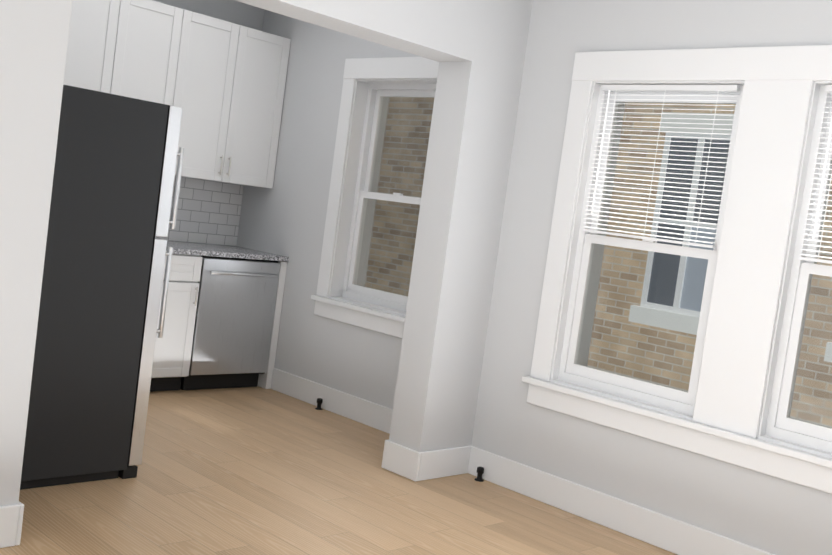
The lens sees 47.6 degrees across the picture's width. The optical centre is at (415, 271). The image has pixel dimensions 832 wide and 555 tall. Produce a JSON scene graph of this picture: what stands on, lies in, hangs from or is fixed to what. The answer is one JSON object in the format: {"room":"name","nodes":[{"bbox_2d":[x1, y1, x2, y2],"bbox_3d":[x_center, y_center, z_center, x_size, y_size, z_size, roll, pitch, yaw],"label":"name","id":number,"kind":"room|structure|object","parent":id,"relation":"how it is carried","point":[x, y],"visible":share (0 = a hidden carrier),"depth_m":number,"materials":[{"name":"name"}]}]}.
{"room":"empty living room","nodes":[
{"label":"empty living room","id":0,"kind":"room"},
{"bbox_2d":[153,0,264,245],"bbox_3d":[-2.195,-0.701,5.926,0.220,2.700,2.528,11,5,44],"label":"wall","id":1,"kind":"structure","parent":0,"point":[241,13],"depth_m":6.46,"materials":[{"name":"white paint"}]},
{"bbox_2d":[63,0,194,175],"bbox_3d":[-1.921,-1.165,5.693,0.351,1.030,0.962,11,5,44],"label":"upper cabinet","id":2,"kind":"object","parent":1,"relation":"attached to","point":[137,49],"depth_m":5.64,"materials":[{"name":"white wood"}]},
{"bbox_2d":[155,177,243,245],"bbox_3d":[-2.143,-0.461,5.865,0.004,0.432,2.516,11,5,44],"label":"backsplash","id":3,"kind":"structure","parent":1,"relation":"attached to","point":[208,212],"depth_m":6.56,"materials":[{"name":"tile"}]},
{"bbox_2d":[179,12,290,188],"bbox_3d":[-1.358,-1.127,6.269,0.351,1.030,0.900,11,5,44],"label":"upper cabinet","id":4,"kind":"object","parent":1,"relation":"attached to","point":[220,83],"depth_m":6.18,"materials":[{"name":"white wood"}]},
{"bbox_2d":[0,0,532,505],"bbox_3d":[-1.429,-0.416,3.111,0.220,2.700,5.450,11,5,44],"label":"wall","id":5,"kind":"structure","parent":0,"point":[476,48],"depth_m":4.59,"materials":[{"name":"white paint"}]},
{"bbox_2d":[0,504,15,547],"bbox_3d":[-1.484,0.866,3.142,0.016,0.145,0.305,11,5,44],"label":"baseboard","id":6,"kind":"structure","parent":5,"relation":"attached to","point":[7,513],"depth_m":3.22,"materials":[{"name":"white paint"}]},
{"bbox_2d":[12,501,23,545],"bbox_3d":[-1.548,0.839,3.431,0.516,0.145,0.018,11,5,44],"label":"baseboard","id":7,"kind":"structure","parent":5,"relation":"attached to","point":[16,532],"depth_m":3.25,"materials":[{"name":"white paint"}]},
{"bbox_2d":[381,440,411,471],"bbox_3d":[0.015,0.944,5.008,0.016,0.145,0.516,11,5,44],"label":"baseboard","id":8,"kind":"structure","parent":5,"relation":"attached to","point":[396,456],"depth_m":4.76,"materials":[{"name":"white paint"}]},
{"bbox_2d":[408,446,471,481],"bbox_3d":[0.129,0.974,4.790,0.016,0.145,0.366,11,5,44],"label":"baseboard","id":9,"kind":"structure","parent":5,"relation":"attached to","point":[426,465],"depth_m":4.76,"materials":[{"name":"white paint"}]},
{"bbox_2d":[236,10,420,408],"bbox_3d":[-0.314,-0.458,6.050,2.760,2.700,0.300,11,5,44],"label":"wall","id":10,"kind":"structure","parent":0,"point":[285,215],"depth_m":6.21,"materials":[{"name":"white paint"}]},
{"bbox_2d":[271,368,392,433],"bbox_3d":[-0.375,0.841,5.802,1.700,0.145,0.019,11,5,44],"label":"baseboard","id":11,"kind":"structure","parent":10,"relation":"attached to","point":[366,412],"depth_m":5.93,"materials":[{"name":"white paint"}]},
{"bbox_2d":[311,57,438,337],"bbox_3d":[-0.148,-0.469,5.777,1.020,1.650,0.230,11,5,44],"label":"kitchen window","id":12,"kind":"structure","parent":10,"relation":"in","point":[352,289],"depth_m":5.97,"materials":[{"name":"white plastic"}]},
{"bbox_2d":[329,79,436,316],"bbox_3d":[-0.160,-0.470,5.765,0.770,1.400,0.112,11,5,44],"label":"trim","id":13,"kind":"structure","parent":10,"relation":"attached to","point":[349,186],"depth_m":6.01,"materials":[{"name":"white paint"}]},
{"bbox_2d":[0,386,676,554],"bbox_3d":[-1.413,1.005,3.213,7.696,0.120,5.750,11,5,44],"label":"floor","id":14,"kind":"structure","parent":0,"point":[257,470],"depth_m":4.15,"materials":[{"name":"brown wood"}]},
{"bbox_2d":[20,85,183,489],"bbox_3d":[-1.594,0.037,4.111,0.710,1.632,0.784,11,5,44],"label":"fridge","id":15,"kind":"object","parent":14,"relation":"on","point":[110,210],"visible":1,"depth_m":3.90,"materials":[{"name":"grey metal"}]},
{"bbox_2d":[150,254,202,391],"bbox_3d":[-1.782,0.278,5.932,0.614,0.872,0.522,11,5,44],"label":"base cabinet","id":16,"kind":"object","parent":14,"relation":"on","point":[172,357],"depth_m":5.82,"materials":[{"name":"white wood"}]},
{"bbox_2d":[166,240,288,261],"bbox_3d":[-1.952,-0.186,5.659,0.625,0.032,2.514,11,5,44],"label":"countertop","id":17,"kind":"structure","parent":16,"relation":"on","point":[201,249],"depth_m":6.13,"materials":[{"name":"stone"}]},
{"bbox_2d":[180,256,279,389],"bbox_3d":[-1.361,0.311,6.309,0.628,0.868,0.600,11,5,44],"label":"dishwasher","id":18,"kind":"object","parent":14,"relation":"on","point":[234,318],"visible":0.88,"depth_m":6.11,"materials":[{"name":"silver metal"}]},
{"bbox_2d":[315,398,322,409],"bbox_3d":[-0.613,0.836,5.976,0.048,0.069,0.047,11,5,44],"label":"pipe stub","id":19,"kind":"object","parent":14,"relation":"on","point":[319,402],"visible":0.96,"depth_m":5.96,"materials":[{"name":"black metal"}]},
{"bbox_2d":[474,466,483,481],"bbox_3d":[0.328,1.036,4.835,0.048,0.069,0.047,11,5,44],"label":"pipe stub","id":20,"kind":"object","parent":14,"relation":"on","point":[480,471],"visible":1,"depth_m":4.82,"materials":[{"name":"black metal"}]},
{"bbox_2d":[471,0,831,554],"bbox_3d":[1.916,-0.005,3.630,3.876,2.700,0.300,11,5,44],"label":"wall","id":21,"kind":"structure","parent":0,"point":[767,513],"depth_m":4.49,"materials":[{"name":"white paint"}]},
{"bbox_2d":[468,446,774,554],"bbox_3d":[1.550,1.234,3.684,3.630,0.145,0.019,11,5,44],"label":"baseboard","id":22,"kind":"structure","parent":21,"relation":"attached to","point":[667,533],"depth_m":4.34,"materials":[{"name":"white paint"}]},
{"bbox_2d":[550,81,743,419],"bbox_3d":[1.047,-0.135,4.317,0.780,1.470,0.057,11,5,44],"label":"trim","id":23,"kind":"structure","parent":21,"relation":"attached to","point":[575,230],"depth_m":4.55,"materials":[{"name":"white paint"}]},
{"bbox_2d":[522,45,831,493],"bbox_3d":[1.770,0.004,3.619,3.082,1.735,0.180,11,5,44],"label":"window","id":24,"kind":"structure","parent":21,"relation":"in","point":[571,370],"depth_m":4.03,"materials":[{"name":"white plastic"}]},
{"bbox_2d":[582,85,739,248],"bbox_3d":[1.090,-0.498,4.288,0.684,0.705,0.040,11,5,44],"label":"window blind","id":25,"kind":"object","parent":24,"relation":"attached to","point":[703,88],"visible":0.9,"depth_m":4.27,"materials":[{"name":"white plastic"}]},
{"bbox_2d":[798,85,831,263],"bbox_3d":[1.825,-0.353,3.559,0.654,0.705,0.040,11,5,44],"label":"window blind","id":26,"kind":"object","parent":24,"relation":"attached to","point":[828,88],"visible":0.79,"depth_m":3.75,"materials":[{"name":"white plastic"}]},
{"bbox_2d":[758,81,831,458],"bbox_3d":[1.782,0.010,3.588,0.750,1.470,0.057,11,5,44],"label":"trim","id":27,"kind":"structure","parent":21,"relation":"attached to","point":[789,257],"depth_m":3.83,"materials":[{"name":"white paint"}]},
{"bbox_2d":[765,85,831,452],"bbox_3d":[1.825,0.013,3.631,0.726,1.446,0.085,11,5,44],"label":"window","id":28,"kind":"structure","parent":21,"relation":"in","point":[782,424],"depth_m":3.83,"materials":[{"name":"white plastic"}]},
{"label":"outside","id":29,"kind":"structure","parent":0,"visible":0},
{"bbox_2d":[365,97,831,427],"bbox_3d":[3.305,-1.330,8.980,26.000,13.000,0.380,11,5,44],"label":"brick building","id":30,"kind":"structure","parent":29,"point":[606,343],"depth_m":9.61,"materials":[{"name":"brick"}]}
]}

